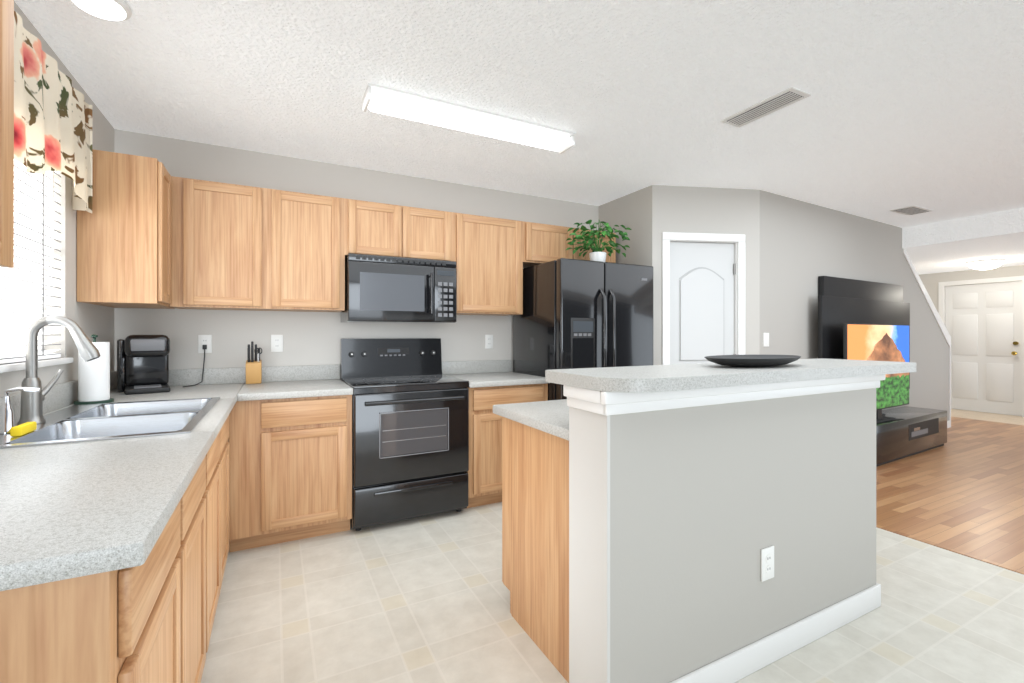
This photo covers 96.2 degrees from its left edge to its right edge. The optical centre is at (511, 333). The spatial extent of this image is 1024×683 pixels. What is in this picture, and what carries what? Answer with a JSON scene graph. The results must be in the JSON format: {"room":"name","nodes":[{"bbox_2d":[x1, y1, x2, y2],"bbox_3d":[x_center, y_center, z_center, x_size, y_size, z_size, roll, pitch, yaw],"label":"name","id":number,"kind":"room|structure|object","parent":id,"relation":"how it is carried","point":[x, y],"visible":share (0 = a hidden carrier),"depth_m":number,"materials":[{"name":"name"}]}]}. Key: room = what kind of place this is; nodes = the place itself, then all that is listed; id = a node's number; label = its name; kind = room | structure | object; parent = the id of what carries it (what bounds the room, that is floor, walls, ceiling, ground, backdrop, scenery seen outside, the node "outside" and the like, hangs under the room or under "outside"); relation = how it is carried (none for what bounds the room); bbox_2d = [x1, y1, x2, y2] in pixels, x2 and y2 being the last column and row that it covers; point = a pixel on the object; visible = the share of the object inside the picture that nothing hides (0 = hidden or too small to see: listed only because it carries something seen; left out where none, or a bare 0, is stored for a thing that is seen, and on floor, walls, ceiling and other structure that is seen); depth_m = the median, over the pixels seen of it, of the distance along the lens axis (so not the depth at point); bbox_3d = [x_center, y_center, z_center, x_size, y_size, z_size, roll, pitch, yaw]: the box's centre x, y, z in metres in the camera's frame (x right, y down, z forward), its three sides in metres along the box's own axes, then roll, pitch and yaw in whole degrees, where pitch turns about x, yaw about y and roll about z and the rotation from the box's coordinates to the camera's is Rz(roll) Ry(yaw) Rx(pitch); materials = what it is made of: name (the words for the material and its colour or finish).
{"room":"kitchen","nodes":[
{"label":"kitchen","id":0,"kind":"room"},
{"bbox_2d":[0,1,114,397],"bbox_3d":[-1.404,-0.005,0.693,0.120,2.490,4.920,0,0,-27],"label":"wall","id":1,"kind":"structure","parent":0,"point":[92,319],"depth_m":2.18,"materials":[{"name":"grey paint"}]},
{"bbox_2d":[0,0,13,267],"bbox_3d":[-1.077,-0.535,0.564,0.337,0.770,0.950,0,0,-27],"label":"upper cabinet","id":2,"kind":"object","parent":1,"relation":"attached to","point":[6,133],"visible":1,"depth_m":1.02,"materials":[{"name":"brown wood"}]},
{"bbox_2d":[0,221,72,372],"bbox_3d":[-1.877,-0.350,1.625,0.165,1.120,1.310,0,0,-27],"label":"window","id":3,"kind":"structure","parent":1,"relation":"in","point":[12,326],"depth_m":1.98,"materials":[{"name":"white"}]},
{"bbox_2d":[0,159,60,363],"bbox_3d":[-1.860,-0.350,1.634,0.064,0.916,1.094,0,0,-27],"label":"window blinds","id":4,"kind":"object","parent":3,"relation":"attached to","point":[34,198],"visible":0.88,"depth_m":1.91,"materials":[{"name":"white plastic"}]},
{"bbox_2d":[14,11,91,212],"bbox_3d":[-1.775,-0.855,1.639,0.085,0.530,1.344,0,0,-27],"label":"valance curtain","id":5,"kind":"object","parent":1,"relation":"attached to","point":[52,120],"visible":0.88,"depth_m":1.84,"materials":[{"name":"fabric"}]},
{"bbox_2d":[77,149,174,308],"bbox_3d":[-2.131,-0.540,2.606,0.337,0.760,0.607,0,0,-27],"label":"upper cabinet","id":6,"kind":"object","parent":1,"relation":"attached to","point":[124,244],"visible":1,"depth_m":2.35,"materials":[{"name":"brown wood"}]},
{"bbox_2d":[115,129,598,371],"bbox_3d":[-0.772,-0.005,3.720,3.780,2.490,0.120,0,0,-27],"label":"wall","id":7,"kind":"structure","parent":0,"point":[311,338],"depth_m":3.29,"materials":[{"name":"grey paint"}]},
{"bbox_2d":[198,335,211,352],"bbox_3d":[-2.011,0.065,3.007,0.074,0.120,0.009,0,0,-27],"label":"electrical outlet","id":8,"kind":"object","parent":7,"relation":"attached to","point":[205,340],"visible":1,"depth_m":3.01,"materials":[{"name":"white plastic"}]},
{"bbox_2d":[183,345,206,386],"bbox_3d":[-2.007,0.199,2.908,0.107,0.257,0.173,0,0,-27],"label":"cord","id":9,"kind":"object","parent":8,"relation":"attached to","point":[204,347],"visible":0.96,"depth_m":2.98,"materials":[{"name":"black plastic"}]},
{"bbox_2d":[271,335,282,351],"bbox_3d":[-1.638,0.065,3.200,0.074,0.120,0.009,0,0,-27],"label":"electrical outlet","id":10,"kind":"object","parent":7,"relation":"attached to","point":[276,343],"visible":1,"depth_m":3.20,"materials":[{"name":"white plastic"}]},
{"bbox_2d":[170,176,615,315],"bbox_3d":[-0.590,-0.540,3.558,3.305,0.760,0.330,0,0,-27],"label":"upper cabinet","id":11,"kind":"object","parent":7,"relation":"attached to","point":[240,247],"visible":0.9,"depth_m":3.02,"materials":[{"name":"brown wood"}]},
{"bbox_2d":[341,253,455,323],"bbox_3d":[-0.828,-0.310,3.369,0.759,0.450,0.445,0,0,-27],"label":"over-the-range microwave","id":12,"kind":"object","parent":11,"relation":"attached to","point":[384,289],"visible":1,"depth_m":3.19,"materials":[{"name":"black"}]},
{"bbox_2d":[485,335,492,348],"bbox_3d":[-0.196,0.065,3.944,0.074,0.120,0.009,0,0,-27],"label":"electrical outlet","id":13,"kind":"object","parent":7,"relation":"attached to","point":[488,341],"visible":1,"depth_m":3.94,"materials":[{"name":"white plastic"}]},
{"bbox_2d":[14,0,1023,227],"bbox_3d":[1.846,-1.300,2.528,7.580,0.100,5.200,0,0,-27],"label":"ceiling","id":14,"kind":"structure","parent":0,"point":[918,103],"depth_m":2.32,"materials":[{"name":"white paint"}]},
{"bbox_2d":[70,0,131,20],"bbox_3d":[-1.547,-1.238,1.719,0.190,0.024,0.190,0,0,-27],"label":"ceiling light","id":15,"kind":"object","parent":14,"relation":"attached to","point":[117,10],"visible":0.98,"depth_m":1.73,"materials":[{"name":"white"}]},
{"bbox_2d":[362,83,575,153],"bbox_3d":[-0.199,-1.210,2.643,1.250,0.080,0.170,0,0,-27],"label":"fluorescent ceiling light","id":16,"kind":"object","parent":14,"relation":"attached to","point":[399,103],"visible":1,"depth_m":2.55,"materials":[{"name":"white plastic"}]},
{"bbox_2d":[720,87,810,127],"bbox_3d":[1.390,-1.243,2.540,0.170,0.013,0.420,0,0,-27],"label":"ceiling vent","id":17,"kind":"object","parent":14,"relation":"in","point":[775,103],"visible":1,"depth_m":2.51,"materials":[{"name":"white metal"}]},
{"bbox_2d":[890,205,932,215],"bbox_3d":[4.033,-1.243,4.636,0.400,0.013,0.200,0,0,-27],"label":"ceiling vent","id":18,"kind":"object","parent":14,"relation":"in","point":[911,210],"visible":1,"depth_m":4.61,"materials":[{"name":"white metal"}]},
{"bbox_2d":[201,502,1023,682],"bbox_3d":[0.515,1.265,1.684,4.440,0.050,4.920,0,0,-27],"label":"floor","id":19,"kind":"structure","parent":0,"point":[424,599],"depth_m":1.99,"materials":[{"name":"beige tile"}]},
{"bbox_2d":[0,473,195,682],"bbox_3d":[-1.033,0.805,0.828,0.656,0.870,0.566,0,0,-27],"label":"base cabinet","id":20,"kind":"object","parent":19,"relation":"on","point":[151,619],"depth_m":0.74,"materials":[{"name":"brown wood"}]},
{"bbox_2d":[0,367,243,590],"bbox_3d":[-1.498,0.297,1.767,0.690,0.145,2.678,0,0,-27],"label":"countertop","id":21,"kind":"structure","parent":20,"relation":"on","point":[74,510],"depth_m":0.98,"materials":[{"name":"laminate"}]},
{"bbox_2d":[0,387,40,433],"bbox_3d":[-1.634,0.249,1.520,0.105,0.148,0.048,0,0,-27],"label":"soap dispenser pump","id":22,"kind":"object","parent":21,"relation":"on","point":[7,420],"visible":0.9,"depth_m":1.50,"materials":[{"name":"silver metal"}]},
{"bbox_2d":[17,315,100,424],"bbox_3d":[-1.686,0.127,1.730,0.228,0.392,0.143,0,0,-27],"label":"pull-down faucet","id":23,"kind":"object","parent":21,"relation":"on","point":[31,408],"visible":0.92,"depth_m":1.66,"materials":[{"name":"silver metal"}]},
{"bbox_2d":[74,334,113,404],"bbox_3d":[-2.003,0.165,2.202,0.144,0.328,0.144,0,0,-27],"label":"paper towel holder","id":24,"kind":"object","parent":21,"relation":"on","point":[94,381],"visible":0.92,"depth_m":2.17,"materials":[{"name":"white paper"}]},
{"bbox_2d":[0,397,219,447],"bbox_3d":[-1.537,0.419,1.817,0.565,0.190,0.940,0,0,-27],"label":"double-bowl sink","id":25,"kind":"object","parent":21,"relation":"in","point":[91,422],"visible":0.33,"depth_m":1.81,"materials":[{"name":"silver metal"}]},
{"bbox_2d":[10,422,36,436],"bbox_3d":[-1.588,0.308,1.493,0.028,0.030,0.110,0,0,-27],"label":"sponge","id":26,"kind":"object","parent":25,"relation":"on","point":[22,429],"visible":0.98,"depth_m":1.47,"materials":[{"name":"yellow"}]},
{"bbox_2d":[117,335,169,394],"bbox_3d":[-2.119,0.167,2.642,0.235,0.325,0.304,0,0,-39],"label":"pod coffee maker","id":27,"kind":"object","parent":21,"relation":"on","point":[142,364],"visible":1,"depth_m":2.59,"materials":[{"name":"black plastic"}]},
{"bbox_2d":[110,368,219,375],"bbox_3d":[-1.972,0.297,2.653,0.480,0.145,0.668,0,0,-27],"label":"backsplash","id":28,"kind":"structure","parent":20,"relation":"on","point":[205,369],"depth_m":2.96,"materials":[{"name":"laminate"}]},
{"bbox_2d":[196,438,215,682],"bbox_3d":[-1.239,0.805,1.228,0.656,0.870,0.614,0,0,-27],"label":"base cabinet","id":29,"kind":"object","parent":19,"relation":"on","point":[206,472],"depth_m":1.56,"materials":[{"name":"brown wood"}]},
{"bbox_2d":[216,417,227,607],"bbox_3d":[-1.450,0.805,1.636,0.656,0.870,0.581,0,0,-27],"label":"base cabinet","id":30,"kind":"object","parent":19,"relation":"on","point":[222,437],"depth_m":2.03,"materials":[{"name":"brown wood"}]},
{"bbox_2d":[228,416,228,552],"bbox_3d":[-1.643,0.805,2.010,0.656,0.870,0.494,0,0,-27],"label":"base cabinet","id":31,"kind":"object","parent":19,"relation":"on","point":[228,416],"depth_m":2.34,"materials":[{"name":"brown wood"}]},
{"bbox_2d":[228,395,351,551],"bbox_3d":[-1.415,0.805,2.953,0.651,0.870,0.646,0,0,-27],"label":"base cabinet","id":32,"kind":"object","parent":19,"relation":"on","point":[290,469],"visible":1,"depth_m":2.67,"materials":[{"name":"brown wood"}]},
{"bbox_2d":[236,365,352,400],"bbox_3d":[-1.386,0.297,2.956,0.600,0.145,0.668,0,0,-27],"label":"countertop","id":33,"kind":"structure","parent":32,"relation":"on","point":[278,382],"depth_m":3.06,"materials":[{"name":"stone"}]},
{"bbox_2d":[246,341,261,383],"bbox_3d":[-1.709,0.188,3.046,0.096,0.278,0.116,0,0,-27],"label":"knife block","id":34,"kind":"object","parent":33,"relation":"on","point":[253,371],"visible":1,"depth_m":3.01,"materials":[{"name":"brown wood"}]},
{"bbox_2d":[340,338,468,530],"bbox_3d":[-0.766,0.637,3.243,0.761,1.205,0.722,0,0,-27],"label":"range","id":35,"kind":"object","parent":19,"relation":"on","point":[410,430],"visible":1,"depth_m":3.00,"materials":[{"name":"black metal"}]},
{"bbox_2d":[465,383,547,508],"bbox_3d":[-0.156,0.805,3.603,0.648,0.870,0.646,0,0,-27],"label":"base cabinet","id":36,"kind":"object","parent":19,"relation":"on","point":[484,472],"visible":0.44,"depth_m":3.25,"materials":[{"name":"brown wood"}]},
{"bbox_2d":[442,360,549,387],"bbox_3d":[-0.151,0.297,3.594,0.652,0.145,0.666,0,0,-27],"label":"countertop","id":37,"kind":"structure","parent":36,"relation":"on","point":[482,373],"depth_m":3.74,"materials":[{"name":"laminate"}]},
{"bbox_2d":[502,417,568,682],"bbox_3d":[0.340,0.805,1.989,0.576,0.870,0.616,0,0,-27],"label":"base cabinet","id":38,"kind":"object","parent":19,"relation":"on","point":[535,521],"visible":0.12,"depth_m":1.78,"materials":[{"name":"brown wood"}]},
{"bbox_2d":[493,399,568,440],"bbox_3d":[0.744,0.350,2.211,1.550,0.040,0.642,0,0,-27],"label":"countertop","id":39,"kind":"structure","parent":38,"relation":"on","point":[551,417],"depth_m":1.92,"materials":[{"name":"stone"}]},
{"bbox_2d":[513,258,652,400],"bbox_3d":[0.600,0.342,3.853,0.909,1.796,0.822,0,0,-27],"label":"refrigerator","id":40,"kind":"object","parent":19,"relation":"on","point":[577,313],"visible":0.48,"depth_m":3.53,"materials":[{"name":"black metal"}]},
{"bbox_2d":[566,219,630,261],"bbox_3d":[0.723,-0.746,3.740,0.574,0.378,0.412,0,0,-27],"label":"pothos plant","id":41,"kind":"object","parent":40,"relation":"on","point":[596,254],"visible":0.98,"depth_m":3.74,"materials":[{"name":"green plant"}]},
{"bbox_2d":[610,388,875,682],"bbox_3d":[0.934,0.705,1.833,1.538,1.070,0.200,0,0,-27],"label":"wall","id":42,"kind":"structure","parent":19,"relation":"on","point":[708,503],"depth_m":1.64,"materials":[{"name":"grey paint"}]},
{"bbox_2d":[563,374,884,682],"bbox_3d":[0.935,0.705,1.818,1.602,1.070,0.226,0,0,-27],"label":"trim","id":43,"kind":"structure","parent":42,"relation":"attached to","point":[591,412],"depth_m":1.51,"materials":[{"name":"white wood"}]},
{"bbox_2d":[545,358,915,392],"bbox_3d":[0.977,0.149,1.863,1.735,0.040,0.425,0,0,-27],"label":"bar","id":44,"kind":"object","parent":42,"relation":"on","point":[649,378],"visible":1,"depth_m":1.59,"materials":[{"name":"laminate"}]},
{"bbox_2d":[704,355,800,366],"bbox_3d":[0.982,0.110,1.869,0.490,0.038,0.255,0,0,-27],"label":"platter","id":45,"kind":"object","parent":44,"relation":"on","point":[750,360],"visible":1,"depth_m":1.76,"materials":[{"name":"black ceramic"}]},
{"bbox_2d":[761,546,773,581],"bbox_3d":[0.964,0.865,1.730,0.074,0.120,0.009,0,0,-27],"label":"outlet","id":46,"kind":"object","parent":42,"relation":"attached to","point":[767,563],"visible":1,"depth_m":1.72,"materials":[{"name":"white plastic"}]},
{"bbox_2d":[599,185,759,364],"bbox_3d":[1.510,-0.005,4.240,0.954,2.490,1.050,0,0,-27],"label":"wall","id":47,"kind":"structure","parent":0,"point":[648,215],"depth_m":3.94,"materials":[{"name":"grey paint"}]},
{"bbox_2d":[670,242,735,364],"bbox_3d":[1.627,0.225,3.947,0.604,2.015,0.053,0,0,-8],"label":"pantry door","id":48,"kind":"structure","parent":47,"relation":"in","point":[702,301],"depth_m":3.93,"materials":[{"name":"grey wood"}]},
{"bbox_2d":[662,232,744,364],"bbox_3d":[1.625,0.193,3.949,0.750,2.095,0.118,0,0,-8],"label":"door frame","id":49,"kind":"structure","parent":47,"relation":"attached to","point":[669,237],"depth_m":3.90,"materials":[{"name":"white wood"}]},
{"bbox_2d":[760,190,948,420],"bbox_3d":[3.953,-0.005,5.096,4.240,2.490,0.330,0,0,-27],"label":"wall","id":50,"kind":"structure","parent":0,"point":[804,245],"depth_m":4.49,"materials":[{"name":"grey paint"}]},
{"bbox_2d":[763,333,768,346],"bbox_3d":[2.226,0.050,4.017,0.074,0.120,0.009,0,0,-27],"label":"light switch","id":51,"kind":"object","parent":50,"relation":"attached to","point":[765,339],"visible":1,"depth_m":4.01,"materials":[{"name":"white plastic"}]},
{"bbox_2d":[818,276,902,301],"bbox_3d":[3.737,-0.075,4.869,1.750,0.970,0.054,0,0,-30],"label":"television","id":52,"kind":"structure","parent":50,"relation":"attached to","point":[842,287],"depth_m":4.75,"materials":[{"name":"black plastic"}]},
{"bbox_2d":[903,248,950,426],"bbox_3d":[5.193,0.105,5.823,1.410,2.270,0.210,0,0,-27],"label":"trim","id":53,"kind":"structure","parent":50,"relation":"attached to","point":[941,325],"depth_m":5.87,"materials":[{"name":"white"}]},
{"bbox_2d":[902,207,1023,248],"bbox_3d":[5.525,-1.130,3.752,0.120,0.240,4.000,0,0,-27],"label":"header","id":54,"kind":"object","parent":50,"relation":"attached to","point":[994,224],"depth_m":4.92,"materials":[{"name":"white paint"}]},
{"bbox_2d":[876,417,1023,573],"bbox_3d":[4.894,1.263,4.101,5.600,0.054,5.200,0,0,-27],"label":"floor","id":55,"kind":"structure","parent":0,"point":[961,491],"depth_m":3.55,"materials":[{"name":"brown wood"}]},
{"bbox_2d":[876,406,946,466],"bbox_3d":[3.908,1.045,4.775,1.950,0.390,0.384,0,0,-30],"label":"tv stand","id":56,"kind":"object","parent":55,"relation":"on","point":[908,431],"visible":0.58,"depth_m":4.67,"materials":[{"name":"black wood"}]},
{"bbox_2d":[818,296,909,415],"bbox_3d":[3.683,0.246,4.733,1.899,1.203,0.155,0,0,-27],"label":"panel","id":57,"kind":"object","parent":56,"relation":"on","point":[835,314],"visible":0.44,"depth_m":4.45,"materials":[{"name":"black"}]},
{"bbox_2d":[843,323,908,361],"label":"picture","id":58,"kind":"object","parent":56,"relation":"on","point":[877,342],"depth_m":4.45,"materials":[{"name":"multicoloured"}]},
{"bbox_2d":[876,373,908,422],"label":"picture","id":59,"kind":"object","parent":56,"relation":"on","point":[893,391],"depth_m":4.61,"materials":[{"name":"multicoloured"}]},
{"bbox_2d":[905,234,1023,274],"bbox_3d":[6.751,-1.190,5.060,3.460,0.320,5.200,0,0,-27],"label":"ceiling","id":60,"kind":"structure","parent":0,"point":[950,257],"depth_m":5.95,"materials":[{"name":"white paint"}]},
{"bbox_2d":[966,259,1005,269],"bbox_3d":[6.697,-0.970,6.495,0.400,0.120,0.400,0,0,-27],"label":"light","id":61,"kind":"object","parent":60,"relation":"attached to","point":[985,264],"visible":1,"depth_m":6.39,"materials":[{"name":"white"}]},
{"bbox_2d":[919,265,1023,324],"bbox_3d":[8.231,-0.005,5.835,0.120,2.490,5.220,0,0,-27],"label":"wall","id":62,"kind":"structure","parent":0,"point":[930,282],"depth_m":7.51,"materials":[{"name":"grey paint"}]},
{"bbox_2d":[939,276,1023,416],"bbox_3d":[7.417,0.185,7.261,0.018,2.110,1.040,0,0,-27],"label":"door frame","id":63,"kind":"structure","parent":62,"relation":"attached to","point":[966,282],"depth_m":7.12,"materials":[{"name":"white wood"}]},
{"bbox_2d":[945,281,1021,415],"bbox_3d":[7.425,0.219,7.265,0.140,2.032,0.896,0,0,-27],"label":"entry door","id":64,"kind":"structure","parent":62,"relation":"in","point":[983,324],"depth_m":7.22,"materials":[{"name":"white wood"}]},
{"bbox_2d":[951,409,1023,424],"bbox_3d":[7.835,1.265,5.620,1.020,0.050,5.200,0,0,-27],"label":"floor","id":65,"kind":"structure","parent":0,"point":[995,417],"depth_m":6.90,"materials":[{"name":"beige tile"}]}
]}

